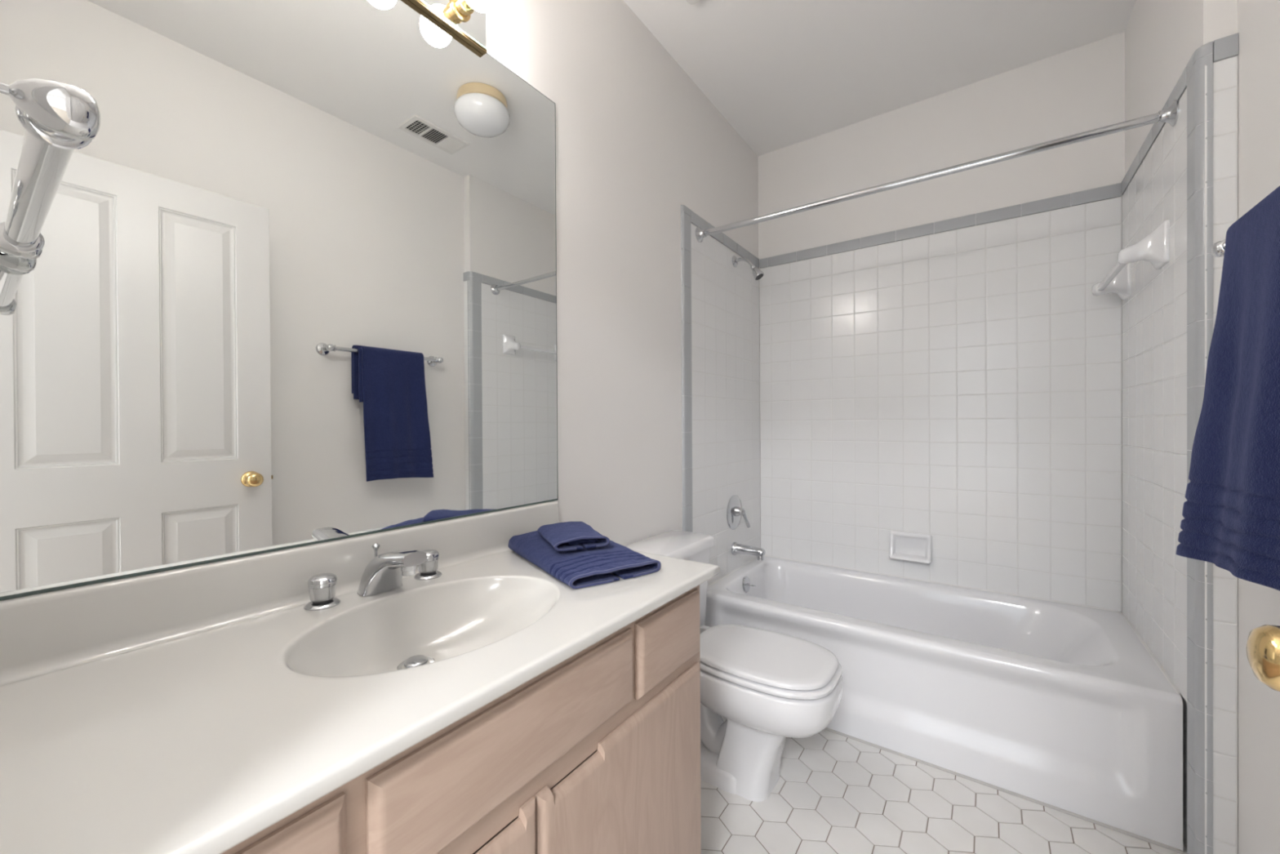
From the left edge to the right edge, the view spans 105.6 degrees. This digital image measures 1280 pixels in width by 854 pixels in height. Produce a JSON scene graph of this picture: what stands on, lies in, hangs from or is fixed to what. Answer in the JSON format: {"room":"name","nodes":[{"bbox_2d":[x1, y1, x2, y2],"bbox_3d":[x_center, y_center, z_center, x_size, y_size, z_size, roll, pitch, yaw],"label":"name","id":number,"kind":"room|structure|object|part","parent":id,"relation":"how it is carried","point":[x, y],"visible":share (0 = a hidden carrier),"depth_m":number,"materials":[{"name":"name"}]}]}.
{"room":"bathroom","nodes":[
{"label":"bathroom","id":0,"kind":"room"},
{"bbox_2d":[0,0,758,600],"bbox_3d":[-0.157,-0.192,1.752,0.116,2.756,3.001,0,0,36],"label":"wall","id":1,"kind":"structure","parent":0,"point":[637,141],"depth_m":1.76,"materials":[{"name":"white paint"}]},
{"bbox_2d":[0,0,558,600],"bbox_3d":[-0.585,-0.382,1.050,0.005,1.226,1.120,0,0,36],"label":"wall mirror","id":2,"kind":"object","parent":1,"relation":"attached to","point":[294,285],"visible":1,"depth_m":0.89,"materials":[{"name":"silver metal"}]},
{"bbox_2d":[0,501,558,685],"bbox_3d":[-0.570,0.283,1.034,0.036,0.103,1.102,0,0,36],"label":"backsplash","id":3,"kind":"structure","parent":1,"relation":"attached to","point":[45,633],"depth_m":0.81,"materials":[{"name":"beige stone"}]},
{"bbox_2d":[408,0,497,55],"bbox_3d":[-0.537,-1.047,1.000,0.133,0.130,0.609,0,0,36],"label":"vanity light bar","id":4,"kind":"object","parent":1,"relation":"attached to","point":[466,19],"visible":1,"depth_m":1.20,"materials":[{"name":"gold metal"}]},
{"bbox_3d":[-0.584,-1.047,1.033,0.004,0.122,0.607,0,0,36],"label":"mirrored plate","id":5,"kind":"part","parent":4,"relation":"part of","materials":[{"name":"white mirror"}]},
{"bbox_2d":[450,0,497,22],"bbox_3d":[-0.401,-1.048,1.181,0.121,0.079,0.079,0,0,36],"label":"bulb socket","id":6,"kind":"object","parent":4,"relation":"attached to","point":[461,11],"depth_m":1.19,"materials":[{"name":"gold metal"}]},
{"bbox_2d":[680,204,692,532],"bbox_3d":[0.208,0.106,2.151,0.012,2.152,0.068,0,0,36],"label":"trim","id":7,"kind":"structure","parent":1,"relation":"attached to","point":[686,246],"depth_m":2.13,"materials":[{"name":"grey tile"}]},
{"bbox_2d":[690,210,759,268],"bbox_3d":[0.447,-0.947,2.490,0.010,0.053,0.840,0,0,36],"label":"trim","id":8,"kind":"structure","parent":1,"relation":"attached to","point":[695,220],"depth_m":2.46,"materials":[{"name":"grey tile"}]},
{"bbox_2d":[690,222,760,584],"bbox_3d":[0.462,-0.084,2.510,0.008,1.670,0.810,0,0,36],"label":"wall tile","id":9,"kind":"structure","parent":1,"relation":"attached to","point":[725,324],"depth_m":2.46,"materials":[{"name":"white tile"}]},
{"bbox_2d":[726,494,750,529],"bbox_3d":[0.522,0.446,2.522,0.074,0.180,0.180,0,0,36],"label":"shower valve","id":10,"kind":"object","parent":9,"relation":"attached to","point":[735,511],"visible":1,"depth_m":2.51,"materials":[{"name":"silver metal"}]},
{"bbox_3d":[0.547,0.477,2.529,0.063,0.098,0.025,-1,0,-34],"label":"lever","id":11,"kind":"part","parent":10,"relation":"part of","materials":[{"name":"silver metal"}]},
{"bbox_2d":[730,542,765,560],"bbox_3d":[0.558,0.636,2.491,0.168,0.073,0.068,0,0,36],"label":"tub spout","id":12,"kind":"object","parent":9,"relation":"attached to","point":[736,548],"visible":1,"depth_m":2.47,"materials":[{"name":"silver metal"}]},
{"bbox_2d":[756,555,764,560],"bbox_3d":[0.607,0.659,2.456,0.036,0.026,0.036,0,0,36],"label":"outlet","id":13,"kind":"object","parent":12,"relation":"attached to","point":[760,557],"depth_m":2.44,"materials":[{"name":"silver metal"}]},
{"bbox_2d":[732,255,764,280],"bbox_3d":[0.560,-0.824,2.506,0.160,0.149,0.060,0,0,36],"label":"shower fixture","id":14,"kind":"object","parent":9,"relation":"attached to","point":[757,274],"visible":1,"depth_m":2.49,"materials":[{"name":"silver metal"}]},
{"bbox_3d":[0.541,-0.848,2.520,0.111,0.066,0.017,0,0,36],"label":"shower arm","id":15,"kind":"part","parent":14,"relation":"part of","materials":[{"name":"silver metal"}]},
{"bbox_2d":[695,99,1179,242],"bbox_3d":[0.903,-0.892,1.816,1.523,0.080,0.068,0,0,34],"label":"shower curtain rod","id":16,"kind":"object","parent":9,"relation":"attached to","point":[1170,115],"visible":1,"depth_m":1.66,"materials":[{"name":"silver metal"}]},
{"bbox_2d":[824,727,1182,853],"bbox_3d":[0.886,1.177,1.785,1.511,0.005,0.014,0,0,36],"label":"trim","id":17,"kind":"structure","parent":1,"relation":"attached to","point":[1144,838],"depth_m":1.55,"materials":[{"name":"grey"}]},
{"bbox_2d":[623,0,1135,156],"bbox_3d":[0.020,-1.613,0.178,4.400,0.100,5.336,0,0,36],"label":"ceiling","id":18,"kind":"structure","parent":0,"point":[783,73],"depth_m":2.01,"materials":[{"name":"white paint"}]},
{"bbox_2d":[685,0,702,4],"bbox_3d":[0.213,-1.559,1.638,0.245,0.024,0.245,0,0,36],"label":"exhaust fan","id":19,"kind":"object","parent":18,"relation":"attached to","point":[690,2],"visible":1,"depth_m":1.77,"materials":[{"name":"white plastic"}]},
{"bbox_2d":[758,31,1124,612],"bbox_3d":[1.381,-0.204,2.427,1.831,2.756,0.114,0,0,36],"label":"wall","id":20,"kind":"structure","parent":0,"point":[1082,89],"depth_m":2.26,"materials":[{"name":"white paint"}]},
{"bbox_2d":[759,196,1121,611],"bbox_3d":[1.321,-0.089,2.397,1.520,1.670,0.006,0,0,36],"label":"wall tile","id":21,"kind":"structure","parent":20,"relation":"attached to","point":[960,388],"depth_m":2.27,"materials":[{"name":"white tile"}]},
{"bbox_2d":[888,530,932,563],"bbox_3d":[1.317,0.585,2.371,0.182,0.131,0.050,0,0,36],"label":"soap dish","id":22,"kind":"object","parent":21,"relation":"attached to","point":[908,546],"visible":1,"depth_m":2.38,"materials":[{"name":"white ceramic"}]},
{"bbox_2d":[760,182,1121,268],"bbox_3d":[1.316,-0.951,2.392,1.518,0.053,0.009,0,0,36],"label":"trim","id":23,"kind":"structure","parent":20,"relation":"attached to","point":[1112,191],"depth_m":2.27,"materials":[{"name":"grey tile"}]},
{"bbox_2d":[707,554,1180,693],"bbox_3d":[1.112,0.746,2.104,1.520,0.009,0.726,0,0,36],"label":"trim","id":24,"kind":"structure","parent":20,"relation":"attached to","point":[1131,626],"depth_m":2.16,"materials":[{"name":"white tile"}]},
{"bbox_2d":[700,715,1186,853],"bbox_3d":[0.566,1.234,1.285,1.831,0.100,2.941,0,0,36],"label":"floor","id":25,"kind":"structure","parent":0,"point":[833,793],"depth_m":1.48,"materials":[{"name":"white tile"}]},
{"bbox_2d":[221,584,701,853],"bbox_3d":[-0.372,0.774,0.870,0.544,0.834,1.057,0,0,36],"label":"vanity cabinet","id":26,"kind":"object","parent":25,"relation":"on","point":[598,752],"visible":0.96,"depth_m":0.76,"materials":[{"name":"brown wood"}]},
{"bbox_3d":[-0.377,0.458,0.409,0.016,0.144,0.244,0,0,36],"label":"drawer","id":27,"kind":"part","parent":26,"relation":"part of","materials":[{"name":"brown wood"}]},
{"bbox_2d":[0,501,719,853],"bbox_3d":[-0.355,0.350,0.881,0.564,0.238,1.102,0,0,36],"label":"countertop","id":28,"kind":"structure","parent":26,"relation":"on","point":[194,709],"depth_m":0.66,"materials":[{"name":"beige stone"}]},
{"bbox_2d":[304,543,441,610],"bbox_3d":[-0.492,0.286,0.969,0.164,0.096,0.269,0,0,36],"label":"sink faucet","id":29,"kind":"object","parent":28,"relation":"on","point":[384,572],"visible":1,"depth_m":0.94,"materials":[{"name":"silver metal"}]},
{"bbox_3d":[-0.597,0.310,0.914,0.043,0.026,0.043,0,0,36],"label":"acrylic knob","id":30,"kind":"part","parent":29,"relation":"part of","materials":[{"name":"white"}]},
{"bbox_3d":[-0.549,0.274,1.010,0.015,0.062,0.015,0,0,36],"label":"lift rod","id":31,"kind":"part","parent":29,"relation":"part of","materials":[{"name":"silver metal"}]},
{"bbox_3d":[-0.489,0.286,0.967,0.158,0.096,0.084,0,0,36],"label":"spout","id":32,"kind":"part","parent":29,"relation":"part of","materials":[{"name":"silver metal"}]},
{"bbox_3d":[-0.474,0.309,1.087,0.043,0.026,0.043,0,0,36],"label":"acrylic knob","id":33,"kind":"part","parent":29,"relation":"part of","materials":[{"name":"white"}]},
{"bbox_2d":[508,530,661,589],"bbox_3d":[-0.149,0.308,1.204,0.234,0.046,0.381,-1,0,-34],"label":"folded towel","id":34,"kind":"object","parent":28,"relation":"on","point":[584,567],"visible":0.7,"depth_m":1.10,"materials":[{"name":"blue fabric"}]},
{"bbox_2d":[537,521,609,551],"bbox_3d":[-0.171,0.271,1.227,0.138,0.029,0.194,0,0,-24],"label":"folded washcloth","id":35,"kind":"object","parent":34,"relation":"on","point":[566,535],"visible":1,"depth_m":1.18,"materials":[{"name":"blue fabric"}]},
{"bbox_3d":[-0.153,0.452,0.723,0.016,0.138,0.481,0,0,36],"label":"false drawer","id":36,"kind":"part","parent":26,"relation":"part of","materials":[{"name":"brown wood"}]},
{"bbox_3d":[-0.299,0.811,0.517,0.016,0.514,0.505,0,0,36],"label":"door","id":37,"kind":"part","parent":26,"relation":"part of","materials":[{"name":"brown wood"}]},
{"bbox_3d":[-0.005,0.807,0.929,0.016,0.514,0.498,0,0,36],"label":"door","id":38,"kind":"part","parent":26,"relation":"part of","materials":[{"name":"brown wood"}]},
{"bbox_3d":[0.067,0.451,1.031,0.016,0.146,0.243,0,0,36],"label":"drawer","id":39,"kind":"part","parent":26,"relation":"part of","materials":[{"name":"brown wood"}]},
{"bbox_2d":[625,529,843,801],"bbox_3d":[0.299,0.807,1.662,0.714,0.754,0.452,0,0,36],"label":"toilet","id":40,"kind":"object","parent":25,"relation":"on","point":[770,687],"visible":0.56,"depth_m":1.54,"materials":[{"name":"white ceramic"}]},
{"bbox_3d":[0.091,0.450,1.808,0.208,0.039,0.452,0,0,36],"label":"tank lid","id":41,"kind":"part","parent":40,"relation":"part of","materials":[{"name":"white ceramic"}]},
{"bbox_3d":[0.088,0.631,1.811,0.191,0.321,0.426,0,0,36],"label":"tank","id":42,"kind":"part","parent":40,"relation":"part of","materials":[{"name":"white ceramic"}]},
{"bbox_3d":[0.403,0.751,1.618,0.466,0.020,0.350,0,0,36],"label":"lid","id":43,"kind":"part","parent":40,"relation":"part of","materials":[{"name":"white ceramic"}]},
{"bbox_3d":[0.405,0.774,1.617,0.483,0.018,0.362,0,0,36],"label":"seat","id":44,"kind":"part","parent":40,"relation":"part of","materials":[{"name":"white ceramic"}]},
{"bbox_2d":[704,555,1182,850],"bbox_3d":[1.107,0.964,2.092,1.514,0.427,0.752,0,0,36],"label":"bathtub","id":45,"kind":"object","parent":25,"relation":"on","point":[1061,705],"visible":0.73,"depth_m":1.69,"materials":[{"name":"white ceramic"}]},
{"bbox_3d":[0.541,0.800,2.470,0.020,0.081,0.082,0,0,36],"label":"overflow plate","id":46,"kind":"part","parent":45,"relation":"part of","materials":[{"name":"silver metal"}]},
{"bbox_2d":[1124,0,1279,853],"bbox_3d":[1.181,-0.195,0.726,0.177,2.756,2.887,0,0,36],"label":"wall","id":47,"kind":"structure","parent":0,"point":[1162,37],"depth_m":1.17,"materials":[{"name":"white paint"}]},
{"bbox_2d":[1121,88,1187,702],"bbox_3d":[1.711,-0.087,1.628,0.010,1.670,0.791,0,0,36],"label":"wall tile","id":48,"kind":"structure","parent":47,"relation":"attached to","point":[1154,315],"depth_m":1.54,"materials":[{"name":"white tile"}]},
{"bbox_2d":[1091,219,1168,300],"bbox_3d":[1.695,-0.557,1.703,0.102,0.125,0.570,0,0,36],"label":"towel bar","id":49,"kind":"object","parent":48,"relation":"attached to","point":[1153,248],"visible":1,"depth_m":1.51,"materials":[{"name":"white ceramic"}]},
{"bbox_2d":[1121,53,1193,195],"bbox_3d":[1.689,-0.950,1.602,0.012,0.053,0.840,0,0,36],"label":"trim","id":50,"kind":"structure","parent":47,"relation":"attached to","point":[1180,86],"depth_m":1.55,"materials":[{"name":"grey tile"}]},
{"bbox_2d":[1186,40,1213,853],"bbox_3d":[1.463,0.103,1.270,0.026,2.152,0.082,0,0,36],"label":"trim","id":51,"kind":"structure","parent":47,"relation":"attached to","point":[1202,55],"depth_m":1.25,"materials":[{"name":"grey tile"}]},
{"bbox_2d":[1210,239,1225,257],"bbox_3d":[1.146,-0.392,0.818,0.100,0.062,0.642,0,0,36],"label":"towel bar","id":52,"kind":"object","parent":47,"relation":"attached to","point":[1217,250],"visible":0.27,"depth_m":1.07,"materials":[{"name":"silver metal"}]},
{"bbox_2d":[1175,186,1279,591],"bbox_3d":[1.099,-0.072,0.861,0.127,0.698,0.368,0,0,36],"label":"hanging towel","id":53,"kind":"object","parent":52,"relation":"hanging from","point":[1231,512],"visible":1,"depth_m":0.89,"materials":[{"name":"blue fabric"}]},
{"bbox_2d":[1204,55,1238,853],"bbox_3d":[1.465,0.130,1.226,0.056,2.098,0.008,0,0,36],"label":"tile","id":54,"kind":"structure","parent":47,"relation":"attached to","point":[1225,72],"depth_m":1.22,"materials":[{"name":"white tile"}]},
{"bbox_2d":[1213,33,1238,62],"bbox_3d":[1.464,-0.947,1.215,0.041,0.053,0.010,0,0,36],"label":"trim","id":55,"kind":"structure","parent":47,"relation":"attached to","point":[1225,47],"depth_m":1.21,"materials":[{"name":"grey tile"}]},
{"bbox_2d":[1245,624,1279,691],"bbox_3d":[0.445,0.135,0.144,0.168,2.086,0.774,0,0,36],"label":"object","id":56,"kind":"structure","parent":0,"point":[1263,644],"depth_m":0.43,"materials":[{"name":"gold metal"}]},
{"bbox_3d":[-0.346,-0.183,0.117,1.711,2.756,0.120,0,0,36],"label":"wall","id":57,"kind":"structure","parent":0,"visible":0},
{"bbox_2d":[0,78,100,259],"bbox_3d":[-0.652,-0.243,0.477,0.524,0.062,0.112,0,0,36],"label":"towel bar","id":58,"kind":"object","parent":57,"relation":"attached to","point":[58,118],"visible":1,"depth_m":0.40,"materials":[{"name":"silver metal"}]},
{"bbox_3d":[-0.840,-0.243,0.612,0.062,0.062,0.112,0,0,36],"label":"post","id":59,"kind":"part","parent":58,"relation":"part of","materials":[{"name":"silver metal"}]},
{"bbox_3d":[-0.464,-0.244,0.343,0.062,0.062,0.112,0,0,36],"label":"post","id":60,"kind":"part","parent":58,"relation":"part of","materials":[{"name":"silver metal"}]}
]}

